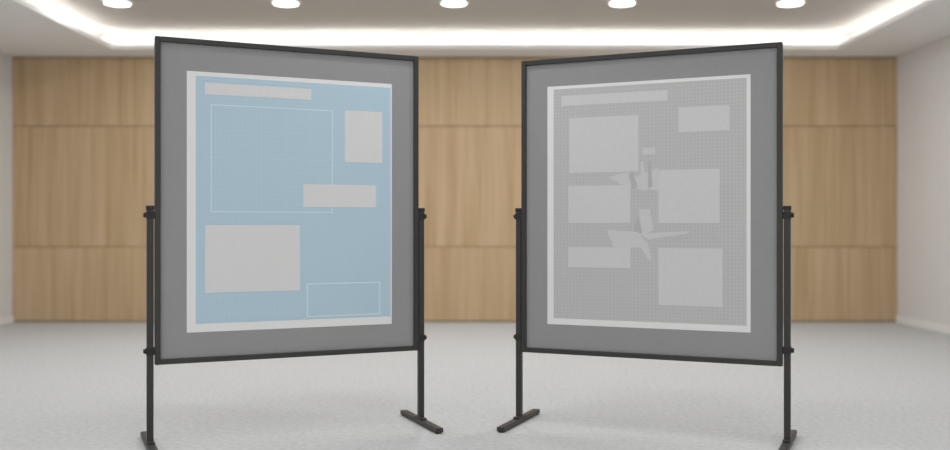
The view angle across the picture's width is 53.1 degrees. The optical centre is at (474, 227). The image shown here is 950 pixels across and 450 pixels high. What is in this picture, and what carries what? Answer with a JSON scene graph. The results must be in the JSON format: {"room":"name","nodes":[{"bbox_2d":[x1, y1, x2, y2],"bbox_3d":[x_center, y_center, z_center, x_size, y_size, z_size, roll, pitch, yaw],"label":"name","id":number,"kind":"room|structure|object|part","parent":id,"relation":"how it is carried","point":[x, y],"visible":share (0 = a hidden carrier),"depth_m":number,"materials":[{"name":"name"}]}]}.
{"room":"exhibition hall","nodes":[
{"label":"exhibition hall","id":0,"kind":"room"},
{"bbox_2d":[0,52,12,317],"bbox_3d":[-5.500,-0.655,4.160,0.200,3.510,14.320,0,0,0],"label":"wall","id":1,"kind":"structure","parent":0,"point":[6,61],"depth_m":10.95,"materials":[{"name":"white paint"}]},
{"bbox_2d":[0,315,13,324],"bbox_3d":[-5.393,1.060,4.045,0.015,0.080,14.090,0,0,0],"label":"baseboard","id":2,"kind":"structure","parent":1,"relation":"attached to","point":[8,319],"depth_m":10.92,"materials":[{"name":"white"}]},
{"bbox_2d":[0,322,949,449],"bbox_3d":[-0.235,1.150,4.160,10.730,0.100,14.320,0,0,0],"label":"floor","id":3,"kind":"structure","parent":0,"point":[64,385],"depth_m":6.17,"materials":[{"name":"carpet"}]},
{"bbox_2d":[141,36,442,449],"bbox_3d":[-0.964,0.071,5.039,1.508,2.058,0.570,0,0,-24],"label":"display board","id":4,"kind":"object","parent":3,"relation":"on","point":[168,341],"visible":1,"depth_m":4.96,"materials":[{"name":"grey fabric"}]},
{"bbox_3d":[-1.623,0.482,4.745,0.032,1.175,0.030,0,0,-24],"label":"post","id":5,"kind":"part","parent":4,"relation":"part of","materials":[{"name":"black metal"}]},
{"bbox_3d":[-0.962,-0.138,5.035,1.400,1.641,0.045,0,0,-24],"label":"frame","id":6,"kind":"part","parent":4,"relation":"part of","materials":[{"name":"black metal"}]},
{"bbox_3d":[-0.964,-0.138,5.040,1.352,1.593,0.020,0,0,-24],"label":"felt panel","id":7,"kind":"part","parent":4,"relation":"part of","materials":[{"name":"grey fabric"}]},
{"bbox_2d":[187,71,391,332],"bbox_3d":[-0.959,-0.133,5.030,1.093,1.326,0.002,0,0,-24],"label":"poster","id":8,"kind":"object","parent":4,"relation":"attached to","point":[289,180],"visible":1,"depth_m":5.02,"materials":[{"name":"blue paper"}]},
{"bbox_3d":[-0.304,0.482,5.333,0.032,1.175,0.030,0,0,-24],"label":"post","id":9,"kind":"part","parent":4,"relation":"part of","materials":[{"name":"black metal"}]},
{"bbox_2d":[497,42,796,449],"bbox_3d":[0.911,0.082,5.073,1.508,2.036,0.570,0,0,24],"label":"display board","id":10,"kind":"object","parent":3,"relation":"on","point":[763,346],"visible":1,"depth_m":4.99,"materials":[{"name":"grey fabric"}]},
{"bbox_3d":[0.250,0.482,5.363,0.032,1.175,0.030,0,0,24],"label":"post","id":11,"kind":"part","parent":10,"relation":"part of","materials":[{"name":"black metal"}]},
{"bbox_2d":[547,74,750,332],"bbox_3d":[0.904,-0.126,5.065,1.095,1.319,0.002,0,0,24],"label":"poster","id":12,"kind":"object","parent":10,"relation":"attached to","point":[649,182],"visible":1,"depth_m":5.05,"materials":[{"name":"white paper"}]},
{"bbox_3d":[0.910,-0.120,5.069,1.400,1.632,0.045,0,0,24],"label":"frame","id":13,"kind":"part","parent":10,"relation":"part of","materials":[{"name":"black metal"}]},
{"bbox_3d":[0.912,-0.120,5.074,1.352,1.584,0.020,0,0,24],"label":"felt panel","id":14,"kind":"part","parent":10,"relation":"part of","materials":[{"name":"grey fabric"}]},
{"bbox_3d":[1.573,0.482,4.784,0.032,1.175,0.030,0,0,24],"label":"post","id":15,"kind":"part","parent":10,"relation":"part of","materials":[{"name":"black metal"}]},
{"bbox_2d":[0,0,949,56],"bbox_3d":[-0.235,-2.155,4.060,10.330,0.310,14.120,0,0,0],"label":"ceiling","id":16,"kind":"structure","parent":0,"point":[28,28],"depth_m":10.13,"materials":[{"name":"white paint"}]},
{"bbox_2d":[101,0,132,6],"bbox_3d":[-3.430,-2.192,9.205,0.312,0.034,0.246,0,0,0],"label":"recessed light","id":17,"kind":"object","parent":16,"relation":"in","point":[118,3],"depth_m":9.20,"materials":[{"name":"white"}]},
{"bbox_2d":[270,0,300,6],"bbox_3d":[-1.816,-2.192,9.205,0.295,0.034,0.246,0,0,0],"label":"recessed light","id":18,"kind":"object","parent":16,"relation":"in","point":[285,3],"depth_m":9.20,"materials":[{"name":"white"}]},
{"bbox_2d":[439,0,468,6],"bbox_3d":[-0.202,-2.192,9.205,0.280,0.034,0.246,0,0,0],"label":"recessed light","id":19,"kind":"object","parent":16,"relation":"in","point":[450,3],"depth_m":9.20,"materials":[{"name":"white"}]},
{"bbox_2d":[607,0,636,6],"bbox_3d":[1.412,-2.192,9.205,0.291,0.034,0.246,0,0,0],"label":"recessed light","id":20,"kind":"object","parent":16,"relation":"in","point":[617,3],"depth_m":9.20,"materials":[{"name":"white"}]},
{"bbox_2d":[775,0,805,6],"bbox_3d":[3.025,-2.192,9.205,0.305,0.034,0.246,0,0,0],"label":"recessed light","id":21,"kind":"object","parent":16,"relation":"in","point":[784,3],"depth_m":9.20,"materials":[{"name":"white"}]},
{"bbox_2d":[897,36,949,325],"bbox_3d":[5.030,-0.655,4.160,0.200,3.510,14.320,0,0,0],"label":"wall","id":22,"kind":"structure","parent":0,"point":[923,73],"depth_m":10.44,"materials":[{"name":"white paint"}]},
{"bbox_2d":[896,315,949,333],"bbox_3d":[4.923,1.060,4.045,0.015,0.080,14.090,0,0,0],"label":"baseboard","id":23,"kind":"structure","parent":22,"relation":"attached to","point":[899,319],"depth_m":10.41,"materials":[{"name":"white paint"}]},
{"bbox_3d":[-0.235,-0.655,11.220,10.330,3.510,0.200,0,0,0],"label":"wall","id":24,"kind":"structure","parent":0,"visible":0},
{"bbox_2d":[13,57,896,321],"bbox_3d":[-0.235,-0.450,11.104,10.330,3.099,0.029,0,0,0],"label":"wall paneling","id":25,"kind":"structure","parent":24,"relation":"attached to","point":[83,127],"depth_m":11.09,"materials":[{"name":"brown wood"}]}
]}

